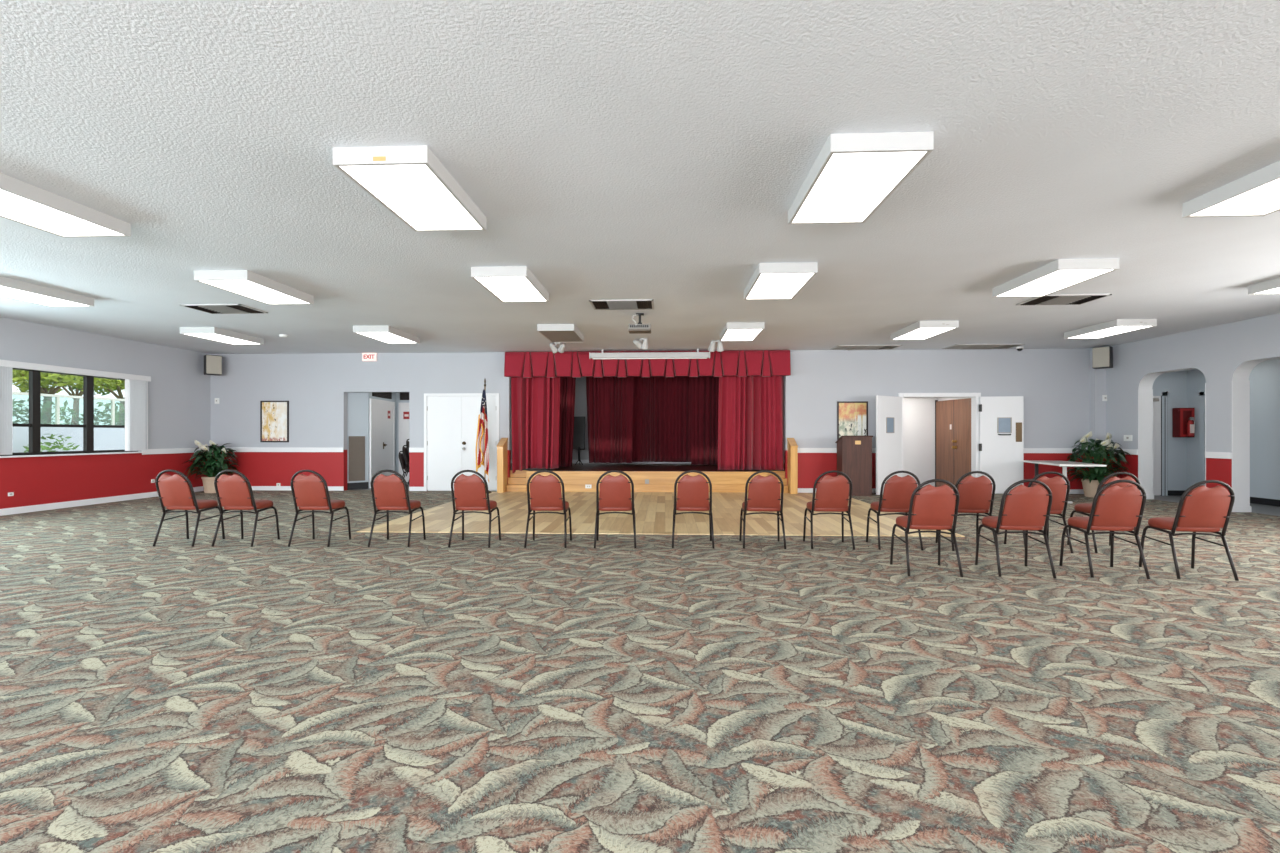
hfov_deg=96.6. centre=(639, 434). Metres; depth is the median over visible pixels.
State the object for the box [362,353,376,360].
exit sign
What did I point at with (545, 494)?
banquet chair
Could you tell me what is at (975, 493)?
banquet chair
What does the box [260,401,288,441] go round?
framed picture
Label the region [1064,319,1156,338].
ceiling light
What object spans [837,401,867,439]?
framed picture
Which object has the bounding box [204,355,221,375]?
wall speaker
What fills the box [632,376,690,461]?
curtain
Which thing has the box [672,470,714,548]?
banquet chair
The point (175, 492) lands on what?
banquet chair
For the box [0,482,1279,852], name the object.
floor
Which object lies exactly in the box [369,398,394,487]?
door
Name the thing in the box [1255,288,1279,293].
diffuser
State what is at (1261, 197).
diffuser
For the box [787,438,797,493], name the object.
panel
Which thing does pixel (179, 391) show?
wall
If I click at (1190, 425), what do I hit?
fire extinguisher
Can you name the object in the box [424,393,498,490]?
door
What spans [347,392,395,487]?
wall
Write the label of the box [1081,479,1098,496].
pot
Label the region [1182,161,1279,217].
ceiling light
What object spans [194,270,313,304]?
ceiling light
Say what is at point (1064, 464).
folding table
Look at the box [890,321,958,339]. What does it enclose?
ceiling light
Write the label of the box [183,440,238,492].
lily
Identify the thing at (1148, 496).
baseboard
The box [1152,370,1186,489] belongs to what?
wall
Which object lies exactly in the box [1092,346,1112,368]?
wall speaker
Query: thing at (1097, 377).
pilaster
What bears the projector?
hanging from the ceiling
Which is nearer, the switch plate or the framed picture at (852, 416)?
the switch plate
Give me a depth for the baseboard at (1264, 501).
10.66 m
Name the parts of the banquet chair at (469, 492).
leg, leg, backrest, frame, seat, seat frame, leg, leg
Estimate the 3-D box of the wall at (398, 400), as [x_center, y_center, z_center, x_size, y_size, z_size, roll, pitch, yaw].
[-5.512,-0.075,14.545,2.388,2.750,2.520,0,0,3]
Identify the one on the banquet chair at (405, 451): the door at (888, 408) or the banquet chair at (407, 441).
the banquet chair at (407, 441)
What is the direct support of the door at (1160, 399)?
in the wall at (1175, 383)
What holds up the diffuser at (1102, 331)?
attached to the ceiling light at (1118, 326)
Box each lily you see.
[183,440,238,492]
[1067,431,1129,496]
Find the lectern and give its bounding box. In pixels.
[835,436,872,495]
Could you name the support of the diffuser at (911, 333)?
attached to the ceiling light at (921, 330)
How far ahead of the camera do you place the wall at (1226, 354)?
9.97 m
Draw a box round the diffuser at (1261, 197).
[1190,178,1279,215]
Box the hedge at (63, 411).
[12,397,124,424]
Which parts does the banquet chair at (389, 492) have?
leg, leg, backrest, frame, seat frame, seat, leg, leg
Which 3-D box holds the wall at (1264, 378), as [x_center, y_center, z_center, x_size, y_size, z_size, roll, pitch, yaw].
[11.596,-0.075,9.461,0.160,2.750,5.320,0,0,3]
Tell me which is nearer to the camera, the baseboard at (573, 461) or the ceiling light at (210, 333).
the ceiling light at (210, 333)
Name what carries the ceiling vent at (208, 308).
in the ceiling
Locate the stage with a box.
[526,470,767,492]
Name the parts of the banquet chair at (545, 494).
leg, leg, backrest, frame, seat, seat frame, leg, leg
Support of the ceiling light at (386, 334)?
attached to the ceiling
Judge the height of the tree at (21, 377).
2.784 m
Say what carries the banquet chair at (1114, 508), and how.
on the floor at (172, 695)
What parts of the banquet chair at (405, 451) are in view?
backrest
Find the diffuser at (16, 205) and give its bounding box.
[0,189,122,235]
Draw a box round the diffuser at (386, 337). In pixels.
[356,332,415,342]
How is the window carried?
in the wall at (179, 391)
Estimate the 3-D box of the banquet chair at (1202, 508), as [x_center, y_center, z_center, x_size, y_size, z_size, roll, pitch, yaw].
[5.106,0.853,5.310,0.489,0.902,0.546,0,0,8]
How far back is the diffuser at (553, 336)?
10.32 m
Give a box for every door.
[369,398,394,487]
[399,403,408,481]
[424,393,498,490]
[876,395,901,494]
[935,398,970,488]
[979,396,1023,493]
[1153,391,1167,495]
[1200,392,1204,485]
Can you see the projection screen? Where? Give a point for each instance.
(627, 355)
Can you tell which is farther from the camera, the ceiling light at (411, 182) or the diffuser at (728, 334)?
the diffuser at (728, 334)
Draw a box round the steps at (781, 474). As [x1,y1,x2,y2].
[768,471,787,492]
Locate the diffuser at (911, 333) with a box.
[893,328,952,339]
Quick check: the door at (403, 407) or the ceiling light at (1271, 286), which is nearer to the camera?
the ceiling light at (1271, 286)
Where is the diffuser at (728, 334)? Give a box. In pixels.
[721,329,761,340]
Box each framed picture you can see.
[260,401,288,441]
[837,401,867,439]
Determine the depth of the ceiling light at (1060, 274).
6.48 m
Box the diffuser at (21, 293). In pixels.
[0,286,87,305]
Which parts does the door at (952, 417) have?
frame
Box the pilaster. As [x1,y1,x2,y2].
[1089,347,1105,476]
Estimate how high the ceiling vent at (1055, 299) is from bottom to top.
0.035 m
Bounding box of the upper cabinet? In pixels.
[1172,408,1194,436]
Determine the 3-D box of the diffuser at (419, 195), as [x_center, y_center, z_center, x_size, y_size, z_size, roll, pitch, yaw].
[-1.671,-1.779,4.337,0.602,0.010,1.206,0,0,3]
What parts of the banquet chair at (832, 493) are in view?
leg, leg, seat, seat frame, frame, backrest, leg, leg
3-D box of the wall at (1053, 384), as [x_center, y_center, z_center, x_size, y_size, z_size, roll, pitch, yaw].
[0.043,-0.290,12.966,20.590,3.180,0.150,0,0,3]
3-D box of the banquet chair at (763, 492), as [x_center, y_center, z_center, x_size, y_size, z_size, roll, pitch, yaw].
[1.433,0.853,6.688,0.489,0.902,0.546,0,0,5]
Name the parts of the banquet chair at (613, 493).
leg, leg, seat frame, backrest, frame, seat, leg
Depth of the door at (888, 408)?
12.28 m
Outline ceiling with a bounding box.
[0,0,1279,353]
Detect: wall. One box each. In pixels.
[0,317,210,508]
[12,427,124,452]
[211,349,1088,490]
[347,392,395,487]
[396,392,408,476]
[511,377,936,486]
[937,397,970,400]
[1106,313,1279,505]
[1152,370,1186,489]
[1187,359,1279,499]
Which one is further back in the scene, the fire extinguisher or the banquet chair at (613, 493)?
the fire extinguisher
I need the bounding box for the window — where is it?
[0,368,137,455]
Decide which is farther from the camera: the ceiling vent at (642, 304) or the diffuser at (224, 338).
the diffuser at (224, 338)
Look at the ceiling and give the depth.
3.91 m
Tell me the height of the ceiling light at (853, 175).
0.112 m
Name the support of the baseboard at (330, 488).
attached to the wall at (1053, 384)
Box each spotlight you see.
[549,342,564,352]
[633,338,647,349]
[708,341,723,351]
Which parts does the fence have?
post, rail, post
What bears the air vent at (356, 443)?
in the wall at (357, 402)
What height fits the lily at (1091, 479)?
1.371 m
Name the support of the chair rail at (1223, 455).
attached to the wall at (1226, 354)
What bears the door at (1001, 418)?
in the wall at (1053, 384)
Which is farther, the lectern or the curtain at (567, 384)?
the curtain at (567, 384)
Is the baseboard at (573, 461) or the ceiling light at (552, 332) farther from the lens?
the baseboard at (573, 461)
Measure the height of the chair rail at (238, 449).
0.110 m
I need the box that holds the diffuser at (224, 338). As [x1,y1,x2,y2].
[187,334,257,343]
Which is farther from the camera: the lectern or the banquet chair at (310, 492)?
the lectern
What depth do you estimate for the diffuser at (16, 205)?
4.66 m
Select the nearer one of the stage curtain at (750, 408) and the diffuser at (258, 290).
the diffuser at (258, 290)
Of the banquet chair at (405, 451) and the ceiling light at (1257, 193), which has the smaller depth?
the ceiling light at (1257, 193)
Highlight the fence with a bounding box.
[13,392,124,424]
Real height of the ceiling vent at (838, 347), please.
0.035 m
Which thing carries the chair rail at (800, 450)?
attached to the wall at (1053, 384)
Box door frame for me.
[898,393,980,477]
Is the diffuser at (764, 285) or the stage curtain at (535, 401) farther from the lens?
the stage curtain at (535, 401)
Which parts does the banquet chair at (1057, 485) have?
leg, leg, backrest, frame, seat, leg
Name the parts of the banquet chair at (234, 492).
leg, backrest, frame, leg, seat frame, seat, leg, leg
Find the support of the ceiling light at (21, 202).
attached to the ceiling
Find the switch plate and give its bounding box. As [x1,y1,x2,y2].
[1124,435,1131,440]
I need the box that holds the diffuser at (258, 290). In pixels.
[201,280,306,303]
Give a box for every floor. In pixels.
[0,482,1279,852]
[522,463,783,470]
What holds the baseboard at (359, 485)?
attached to the wall at (357, 402)
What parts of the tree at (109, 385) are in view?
crown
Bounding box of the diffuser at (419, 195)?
[340,164,481,229]
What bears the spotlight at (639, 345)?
attached to the ceiling
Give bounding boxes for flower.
[1101,439,1108,445]
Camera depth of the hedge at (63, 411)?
16.64 m
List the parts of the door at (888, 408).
pane frame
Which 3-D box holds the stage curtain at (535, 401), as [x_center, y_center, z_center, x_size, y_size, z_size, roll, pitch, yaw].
[-2.394,-0.260,13.105,1.134,2.320,0.311,0,0,3]
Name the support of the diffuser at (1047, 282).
attached to the ceiling light at (1060, 274)
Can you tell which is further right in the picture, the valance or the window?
the valance
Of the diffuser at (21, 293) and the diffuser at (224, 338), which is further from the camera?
the diffuser at (224, 338)
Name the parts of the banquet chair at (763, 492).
leg, leg, seat, seat frame, backrest, frame, leg, leg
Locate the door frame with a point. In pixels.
(974, 396)
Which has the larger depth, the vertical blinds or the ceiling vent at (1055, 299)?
the vertical blinds
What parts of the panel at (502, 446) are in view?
post, cap rail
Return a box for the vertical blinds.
[0,360,150,454]
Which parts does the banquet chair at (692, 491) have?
leg, seat frame, seat, backrest, frame, leg, leg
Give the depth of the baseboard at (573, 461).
16.29 m
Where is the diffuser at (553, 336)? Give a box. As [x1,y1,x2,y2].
[540,331,581,341]
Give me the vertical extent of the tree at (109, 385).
2.878 m
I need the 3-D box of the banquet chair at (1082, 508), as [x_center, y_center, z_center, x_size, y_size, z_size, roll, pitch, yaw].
[5.248,0.853,6.431,0.489,0.902,0.546,0,0,6]
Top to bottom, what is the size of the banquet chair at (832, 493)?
0.902 m
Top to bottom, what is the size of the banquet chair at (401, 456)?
0.902 m
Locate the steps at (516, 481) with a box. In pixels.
[506,470,527,491]
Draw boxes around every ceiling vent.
[180,304,267,313]
[589,299,653,309]
[830,345,902,349]
[942,344,1024,348]
[1016,294,1111,304]
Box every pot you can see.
[202,476,217,492]
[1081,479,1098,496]
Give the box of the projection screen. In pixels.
[589,349,709,358]
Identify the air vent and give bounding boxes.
[349,436,364,480]
[372,392,391,398]
[400,392,408,399]
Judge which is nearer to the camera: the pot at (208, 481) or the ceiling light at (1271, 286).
the ceiling light at (1271, 286)
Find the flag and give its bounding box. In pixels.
[475,379,491,492]
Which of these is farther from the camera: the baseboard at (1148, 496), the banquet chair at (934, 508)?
the baseboard at (1148, 496)
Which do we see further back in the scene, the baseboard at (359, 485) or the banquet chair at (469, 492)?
the baseboard at (359, 485)
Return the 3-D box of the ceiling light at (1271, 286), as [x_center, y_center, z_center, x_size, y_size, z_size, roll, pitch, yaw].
[7.976,-1.824,6.577,0.630,0.112,1.234,0,0,3]
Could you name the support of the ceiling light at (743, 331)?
attached to the ceiling
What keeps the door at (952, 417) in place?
in the wall at (938, 398)
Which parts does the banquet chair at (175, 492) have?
leg, backrest, frame, leg, seat frame, seat, leg, leg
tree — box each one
[13,369,101,423]
[62,378,115,424]
[74,378,124,424]
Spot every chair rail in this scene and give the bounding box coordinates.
[0,447,208,457]
[225,447,423,451]
[798,448,1086,452]
[1107,449,1231,458]
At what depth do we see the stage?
12.73 m
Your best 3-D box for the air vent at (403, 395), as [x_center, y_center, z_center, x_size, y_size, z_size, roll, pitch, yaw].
[-6.099,-1.130,15.563,0.890,0.380,0.027,0,0,-2]
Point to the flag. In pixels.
(482, 446)
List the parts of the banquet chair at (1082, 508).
leg, seat, leg, frame, backrest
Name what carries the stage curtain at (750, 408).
hanging from the valance
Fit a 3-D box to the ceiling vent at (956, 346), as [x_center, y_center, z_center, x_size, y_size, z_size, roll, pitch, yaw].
[7.289,-1.868,12.142,1.400,0.035,0.600,0,0,3]
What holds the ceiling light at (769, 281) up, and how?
attached to the ceiling
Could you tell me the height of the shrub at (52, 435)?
1.373 m
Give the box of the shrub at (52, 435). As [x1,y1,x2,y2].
[23,434,79,451]
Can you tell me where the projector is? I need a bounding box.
[628,313,650,333]
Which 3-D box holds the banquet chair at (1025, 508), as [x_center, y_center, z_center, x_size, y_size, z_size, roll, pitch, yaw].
[3.547,0.853,5.394,0.489,0.902,0.546,0,0,7]
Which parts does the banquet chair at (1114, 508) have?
leg, leg, seat, seat frame, leg, frame, backrest, leg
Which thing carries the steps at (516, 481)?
on the floor at (172, 695)
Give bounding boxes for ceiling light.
[0,173,130,237]
[0,276,93,306]
[180,327,263,344]
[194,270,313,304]
[333,145,486,231]
[353,326,418,343]
[471,266,548,301]
[537,324,583,341]
[720,322,763,340]
[744,262,817,299]
[788,131,933,223]
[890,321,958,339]
[992,258,1118,296]
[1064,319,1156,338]
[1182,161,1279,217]
[1248,278,1279,294]
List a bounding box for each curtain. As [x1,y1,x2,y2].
[511,377,559,473]
[559,377,575,466]
[586,376,633,462]
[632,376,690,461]
[691,376,718,464]
[718,376,783,469]
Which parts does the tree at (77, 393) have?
crown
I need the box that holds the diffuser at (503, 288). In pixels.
[475,277,545,300]
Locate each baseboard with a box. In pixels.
[0,486,203,515]
[251,486,1083,493]
[347,482,367,489]
[511,460,690,462]
[1146,494,1250,511]
[1168,490,1279,506]
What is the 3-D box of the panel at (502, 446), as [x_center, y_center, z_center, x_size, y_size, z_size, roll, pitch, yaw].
[-3.091,0.686,12.818,0.150,1.227,0.419,0,0,3]
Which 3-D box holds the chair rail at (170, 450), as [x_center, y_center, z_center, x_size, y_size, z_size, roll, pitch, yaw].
[-10.140,0.355,10.595,0.050,0.110,5.480,0,0,3]
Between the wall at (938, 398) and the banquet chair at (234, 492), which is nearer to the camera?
the banquet chair at (234, 492)
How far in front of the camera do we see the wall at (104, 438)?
14.64 m
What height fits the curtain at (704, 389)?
2.800 m
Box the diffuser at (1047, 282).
[998,270,1110,295]
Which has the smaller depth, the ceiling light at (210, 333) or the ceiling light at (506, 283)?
the ceiling light at (506, 283)
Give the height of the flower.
0.137 m
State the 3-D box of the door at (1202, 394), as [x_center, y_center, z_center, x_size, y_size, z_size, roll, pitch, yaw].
[11.578,0.210,11.444,0.050,2.180,0.680,0,0,3]
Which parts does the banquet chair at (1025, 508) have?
leg, leg, seat, seat frame, frame, backrest, leg, leg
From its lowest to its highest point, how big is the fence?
0.810 m
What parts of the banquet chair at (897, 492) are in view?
leg, leg, seat, seat frame, backrest, frame, leg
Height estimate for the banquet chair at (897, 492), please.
0.902 m
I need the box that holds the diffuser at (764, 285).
[747,273,813,298]
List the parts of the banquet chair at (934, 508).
leg, leg, seat, seat frame, frame, backrest, leg, leg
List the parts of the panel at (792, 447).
cap rail, post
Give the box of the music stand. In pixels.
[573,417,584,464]
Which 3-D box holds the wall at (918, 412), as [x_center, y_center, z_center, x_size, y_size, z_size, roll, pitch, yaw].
[1.920,-0.500,14.670,12.050,3.600,3.420,0,0,3]
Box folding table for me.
[1022,460,1106,502]
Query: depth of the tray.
8.83 m
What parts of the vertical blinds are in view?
pull cord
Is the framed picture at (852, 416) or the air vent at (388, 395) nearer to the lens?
the framed picture at (852, 416)
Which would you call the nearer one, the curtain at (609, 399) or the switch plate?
the switch plate
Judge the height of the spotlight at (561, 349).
0.210 m
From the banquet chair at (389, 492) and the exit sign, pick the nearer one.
the banquet chair at (389, 492)
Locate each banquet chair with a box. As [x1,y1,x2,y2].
[153,469,224,546]
[211,469,279,546]
[288,470,350,546]
[368,470,425,546]
[399,451,408,485]
[402,445,408,477]
[406,439,408,475]
[448,470,500,547]
[524,470,571,547]
[594,470,635,547]
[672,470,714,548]
[739,470,785,548]
[803,470,854,549]
[866,471,923,550]
[890,479,962,576]
[935,471,995,550]
[975,479,1055,577]
[1004,471,1072,552]
[1059,479,1149,578]
[1067,472,1143,553]
[1138,480,1238,580]
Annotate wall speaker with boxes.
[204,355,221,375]
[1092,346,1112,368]
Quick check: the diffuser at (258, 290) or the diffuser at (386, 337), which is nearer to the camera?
the diffuser at (258, 290)
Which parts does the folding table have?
leg, leg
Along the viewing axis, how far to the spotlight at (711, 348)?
11.46 m
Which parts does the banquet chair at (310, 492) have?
leg, backrest, frame, leg, seat frame, seat, leg, leg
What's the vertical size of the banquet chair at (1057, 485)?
0.902 m
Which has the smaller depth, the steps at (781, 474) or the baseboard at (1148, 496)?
the baseboard at (1148, 496)
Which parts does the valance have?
panel, panel, panel, panel, panel, panel, panel, panel, panel, panel, panel, panel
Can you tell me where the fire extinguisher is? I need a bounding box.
[1186,417,1194,435]
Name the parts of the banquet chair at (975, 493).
leg, seat, seat frame, backrest, frame, leg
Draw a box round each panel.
[497,438,507,492]
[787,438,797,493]
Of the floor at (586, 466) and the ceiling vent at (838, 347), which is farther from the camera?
the floor at (586, 466)
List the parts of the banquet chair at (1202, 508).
leg, leg, seat, seat frame, leg, frame, backrest, leg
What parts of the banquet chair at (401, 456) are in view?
backrest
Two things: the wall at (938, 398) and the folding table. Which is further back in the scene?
the wall at (938, 398)
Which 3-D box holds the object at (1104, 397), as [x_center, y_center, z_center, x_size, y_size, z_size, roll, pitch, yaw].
[10.006,-0.785,12.270,0.077,0.130,0.046,0,0,3]
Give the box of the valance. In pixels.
[504,350,790,377]
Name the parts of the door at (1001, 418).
pane frame, push plate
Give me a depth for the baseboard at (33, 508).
10.30 m
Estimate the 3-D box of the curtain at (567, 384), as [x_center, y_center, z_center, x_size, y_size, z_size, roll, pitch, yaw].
[-1.866,-0.595,14.202,0.568,2.810,0.134,0,0,3]
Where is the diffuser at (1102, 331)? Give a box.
[1071,326,1150,337]
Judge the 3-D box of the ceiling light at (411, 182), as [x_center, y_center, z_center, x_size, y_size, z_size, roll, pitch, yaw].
[-1.672,-1.824,4.336,0.630,0.112,1.236,0,0,3]
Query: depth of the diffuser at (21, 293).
7.38 m
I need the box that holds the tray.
[628,329,650,333]
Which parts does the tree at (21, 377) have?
crown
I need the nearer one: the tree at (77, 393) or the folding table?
the folding table

